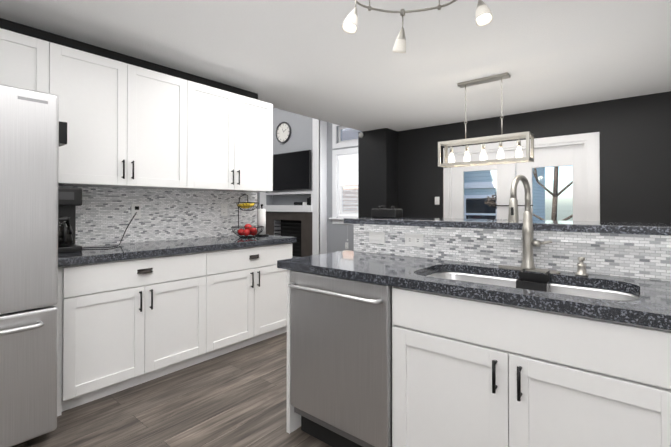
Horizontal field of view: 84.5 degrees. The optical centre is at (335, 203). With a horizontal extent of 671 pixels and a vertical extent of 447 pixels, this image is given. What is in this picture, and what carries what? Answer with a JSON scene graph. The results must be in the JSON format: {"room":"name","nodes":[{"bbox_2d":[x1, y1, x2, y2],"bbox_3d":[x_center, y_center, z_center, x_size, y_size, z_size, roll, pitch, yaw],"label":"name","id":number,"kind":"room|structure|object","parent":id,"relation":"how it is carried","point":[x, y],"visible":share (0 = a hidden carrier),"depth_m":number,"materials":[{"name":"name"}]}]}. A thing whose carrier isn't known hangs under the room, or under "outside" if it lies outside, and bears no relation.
{"room":"kitchen","nodes":[
{"label":"kitchen","id":0,"kind":"room"},
{"bbox_2d":[0,18,257,233],"bbox_3d":[-2.309,0.014,2.326,0.120,2.440,4.460,0,-1,40],"label":"wall","id":1,"kind":"structure","parent":0,"point":[5,24],"depth_m":2.93,"materials":[{"name":"black paint"}]},
{"bbox_2d":[0,28,47,92],"bbox_3d":[-2.101,-0.824,2.229,0.331,0.395,0.527,0,-1,40],"label":"upper cabinet","id":2,"kind":"object","parent":1,"relation":"attached to","point":[23,58],"depth_m":2.24,"materials":[{"name":"white paint"}]},
{"bbox_2d":[48,42,195,191],"bbox_3d":[-1.620,-0.572,2.810,0.331,0.890,0.984,0,-1,40],"label":"upper cabinet","id":3,"kind":"object","parent":1,"relation":"attached to","point":[129,126],"depth_m":2.65,"materials":[{"name":"white paint"}]},
{"bbox_2d":[58,185,256,245],"bbox_3d":[-1.469,0.100,3.233,0.020,0.446,1.960,0,-1,40],"label":"backsplash","id":4,"kind":"structure","parent":1,"relation":"attached to","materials":[{"name":"tile"}]},
{"bbox_2d":[196,83,272,191],"bbox_3d":[-1.075,-0.567,3.470,0.331,0.890,0.983,0,-1,40],"label":"upper cabinet","id":5,"kind":"object","parent":1,"relation":"attached to","point":[234,132],"depth_m":3.37,"materials":[{"name":"white paint"}]},
{"bbox_2d":[12,332,331,446],"bbox_3d":[-1.715,1.274,3.570,10.000,0.060,7.550,0,-1,40],"label":"floor","id":6,"kind":"structure","parent":0,"point":[236,398],"depth_m":2.19,"materials":[{"name":"brown wood"}]},
{"bbox_2d":[0,84,66,446],"bbox_3d":[-2.018,0.323,1.843,0.902,1.810,0.980,0,-1,40],"label":"refrigerator","id":7,"kind":"object","parent":6,"relation":"on","point":[33,133],"visible":1,"depth_m":1.83,"materials":[{"name":"grey metal"}]},
{"bbox_2d":[53,252,215,416],"bbox_3d":[-1.526,0.802,2.686,0.619,0.867,1.044,0,-1,40],"label":"base cabinet","id":8,"kind":"object","parent":6,"relation":"on","point":[182,275],"depth_m":2.43,"materials":[{"name":"white paint"}]},
{"bbox_2d":[58,235,295,267],"bbox_3d":[-1.238,0.345,3.020,0.644,0.048,1.930,0,-1,40],"label":"countertop","id":9,"kind":"structure","parent":8,"relation":"on","point":[142,249],"depth_m":2.73,"materials":[{"name":"black stone"}]},
{"bbox_2d":[58,187,81,252],"bbox_3d":[-1.813,0.106,2.414,0.292,0.420,0.220,0,-1,40],"label":"coffee maker","id":10,"kind":"object","parent":9,"relation":"on","point":[69,199],"visible":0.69,"depth_m":2.41,"materials":[{"name":"black plastic"}]},
{"bbox_2d":[82,206,138,248],"bbox_3d":[-1.668,0.170,2.756,0.285,0.295,0.482,0,-1,40],"label":"cord","id":11,"kind":"object","parent":10,"relation":"attached to","point":[136,207],"visible":0.92,"depth_m":2.90,"materials":[{"name":"black plastic"}]},
{"bbox_2d":[231,194,263,237],"bbox_3d":[-0.842,0.115,3.538,0.307,0.418,0.306,0,-1,40],"label":"fruit basket","id":12,"kind":"object","parent":9,"relation":"on","point":[238,226],"visible":1,"depth_m":3.50,"materials":[{"name":"black metal"}]},
{"bbox_2d":[237,203,256,235],"bbox_3d":[-0.823,0.147,3.524,0.197,0.322,0.173,0,-1,40],"label":"fruit","id":13,"kind":"object","parent":12,"relation":"in","point":[247,231],"visible":0.92,"depth_m":3.50,"materials":[{"name":"red food"}]},
{"bbox_2d":[255,204,268,235],"bbox_3d":[-0.748,0.166,3.746,0.140,0.321,0.140,0,-1,40],"label":"paper towel holder","id":14,"kind":"object","parent":9,"relation":"on","point":[261,216],"visible":0.94,"depth_m":3.71,"materials":[{"name":"white paper"}]},
{"bbox_2d":[216,244,291,356],"bbox_3d":[-0.963,0.808,3.368,0.619,0.867,0.978,0,-1,40],"label":"base cabinet","id":15,"kind":"object","parent":6,"relation":"on","point":[251,291],"depth_m":3.16,"materials":[{"name":"white paint"}]},
{"bbox_2d":[281,267,452,446],"bbox_3d":[0.179,0.795,2.011,0.655,0.871,0.608,0,-1,40],"label":"base cabinet","id":16,"kind":"object","parent":6,"relation":"on","point":[356,377],"depth_m":1.67,"materials":[{"name":"silver metal"}]},
{"bbox_2d":[288,270,391,446],"bbox_3d":[0.159,0.794,1.977,0.604,0.873,0.646,0,-1,40],"label":"dishwasher","id":17,"kind":"object","parent":16,"relation":"in","point":[340,326],"depth_m":1.75,"materials":[{"name":"grey metal"}]},
{"bbox_2d":[277,251,670,330],"bbox_3d":[0.930,0.329,1.390,2.734,0.040,0.614,0,-1,40],"label":"countertop","id":18,"kind":"structure","parent":16,"relation":"on","point":[651,306],"depth_m":1.46,"materials":[{"name":"black stone"}]},
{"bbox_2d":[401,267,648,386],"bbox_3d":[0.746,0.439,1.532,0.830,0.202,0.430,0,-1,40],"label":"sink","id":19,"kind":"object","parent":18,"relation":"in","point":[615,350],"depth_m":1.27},
{"bbox_2d":[497,175,588,274],"bbox_3d":[0.899,0.089,1.645,0.364,0.442,0.197,0,-1,40],"label":"faucet","id":20,"kind":"object","parent":18,"relation":"on","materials":[{"name":"silver metal"}]},
{"bbox_2d":[575,257,587,275],"bbox_3d":[1.055,0.271,1.585,0.048,0.078,0.074,0,-1,40],"label":"soap dispenser","id":21,"kind":"object","parent":18,"relation":"on","point":[581,267],"depth_m":1.58,"materials":[{"name":"silver metal"}]},
{"bbox_2d":[344,217,670,234],"bbox_3d":[1.250,0.111,1.764,2.714,0.034,0.475,0,-1,40],"label":"countertop","id":22,"kind":"structure","parent":16,"relation":"on","point":[582,227],"depth_m":1.81,"materials":[{"name":"black stone"}]},
{"bbox_2d":[371,205,402,217],"bbox_3d":[0.363,0.057,2.610,0.200,0.086,0.100,0,-1,40],"label":"radio","id":23,"kind":"object","parent":22,"relation":"on","point":[392,212],"visible":1,"depth_m":2.57,"materials":[{"name":"black plastic"}]},
{"bbox_2d":[649,327,670,446],"bbox_3d":[1.386,0.785,1.020,0.747,0.875,0.600,0,-1,40],"label":"base cabinet","id":24,"kind":"object","parent":6,"relation":"on","point":[659,341],"depth_m":1.03,"materials":[{"name":"white paint"}]},
{"bbox_2d":[260,108,326,257],"bbox_3d":[-0.907,-0.576,7.455,1.724,3.700,0.249,0,-1,40],"label":"wall bump-out","id":25,"kind":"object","parent":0,"point":[305,226],"visible":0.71,"depth_m":7.12,"materials":[{"name":"grey paint"}]},
{"bbox_2d":[276,122,290,142],"bbox_3d":[-1.057,-1.436,7.468,0.430,0.430,0.030,0,-1,40],"label":"wall clock","id":26,"kind":"object","parent":25,"relation":"attached to","point":[283,132],"visible":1,"depth_m":7.47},
{"bbox_2d":[273,150,310,190],"bbox_3d":[-0.977,-0.636,7.377,1.330,0.740,0.060,0,-1,40],"label":"wall-mounted tv","id":27,"kind":"object","parent":25,"relation":"attached to","point":[291,170],"visible":0.67,"depth_m":7.23,"materials":[{"name":"black plastic"}]},
{"bbox_2d":[294,197,310,204],"bbox_3d":[-0.612,-0.041,7.227,0.460,0.154,0.120,0,-1,40],"label":"media box","id":28,"kind":"object","parent":25,"relation":"in","point":[308,202],"visible":0.9,"depth_m":7.13,"materials":[{"name":"black plastic"}]},
{"bbox_2d":[0,0,670,131],"bbox_3d":[0.251,-1.259,1.966,4.900,0.100,7.550,0,-1,40],"label":"ceiling","id":29,"kind":"structure","parent":0,"point":[311,59],"depth_m":2.86,"materials":[{"name":"white paint"}]},
{"bbox_2d":[342,0,492,52],"bbox_3d":[0.825,-1.055,1.355,2.004,0.316,0.913,0,-1,40],"label":"track light","id":30,"kind":"object","parent":29,"relation":"attached to","point":[483,16],"visible":1,"depth_m":1.95,"materials":[{"name":"white glass"}]},
{"bbox_2d":[438,73,533,167],"bbox_3d":[1.424,-0.786,3.556,0.840,0.820,0.190,0,-1,40],"label":"pendant chandelier","id":31,"kind":"object","parent":29,"relation":"hanging from","point":[528,135],"visible":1,"depth_m":3.52,"materials":[{"name":"silver metal"}]},
{"bbox_2d":[358,128,397,217],"bbox_3d":[0.696,0.043,6.061,0.540,2.440,0.349,0,-1,40],"label":"wall column","id":32,"kind":"structure","parent":0,"point":[377,167],"depth_m":5.92,"materials":[{"name":"paint"}]},
{"bbox_2d":[258,91,670,252],"bbox_3d":[0.640,-0.584,6.438,9.600,3.700,0.150,0,-1,40],"label":"wall","id":33,"kind":"structure","parent":0,"point":[635,158],"depth_m":4.31,"materials":[{"name":"paint"}]},
{"bbox_2d":[329,123,357,224],"bbox_3d":[0.343,-0.572,6.628,1.020,1.900,0.215,0,-1,40],"label":"window","id":34,"kind":"structure","parent":33,"relation":"in","point":[336,196],"depth_m":6.84,"materials":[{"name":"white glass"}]},
{"bbox_2d":[338,154,357,240],"bbox_3d":[0.327,-0.103,6.604,0.720,1.546,0.087,0,-1,40],"label":"window blinds","id":35,"kind":"object","parent":34,"relation":"attached to","point":[348,170],"visible":0.67,"depth_m":6.71,"materials":[{"name":"white plastic"}]},
{"bbox_2d":[435,197,438,204],"bbox_3d":[1.538,-0.040,5.589,0.075,0.118,0.008,0,-1,40],"label":"switch plate","id":36,"kind":"object","parent":33,"relation":"attached to","point":[436,200],"visible":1,"depth_m":5.59,"materials":[{"name":"white plastic"}]},
{"bbox_2d":[443,132,599,220],"bbox_3d":[2.395,0.212,4.965,1.905,2.085,0.158,0,-1,40],"label":"patio door","id":37,"kind":"structure","parent":33,"relation":"in","point":[581,155],"depth_m":4.84,"materials":[{"name":"white wood"}]},
{"label":"outside","id":38,"kind":"structure","parent":0,"visible":0},
{"bbox_3d":[13.443,1.559,18.162,28.000,0.100,34.240,0,-1,40],"label":"ground","id":39,"kind":"structure","parent":38,"visible":0},
{"bbox_2d":[342,128,361,212],"bbox_3d":[-0.409,-0.627,12.394,8.500,4.281,2.951,0,-1,40],"label":"brick house","id":40,"kind":"structure","parent":39,"relation":"on","point":[353,131],"depth_m":10.15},
{"bbox_2d":[464,167,544,219],"bbox_3d":[4.686,-1.828,13.501,4.460,6.700,4.620,0,-1,40],"label":"neighbor house","id":41,"kind":"structure","parent":39,"relation":"on","point":[489,213],"depth_m":11.03,"materials":[{"name":"blue"}]},
{"bbox_2d":[484,167,572,220],"bbox_3d":[4.960,-1.655,7.638,3.777,6.270,0.630,0,-1,40],"label":"tree","id":42,"kind":"object","parent":39,"relation":"on","point":[555,195],"depth_m":7.81,"materials":[{"name":"brown plant"}]}
]}

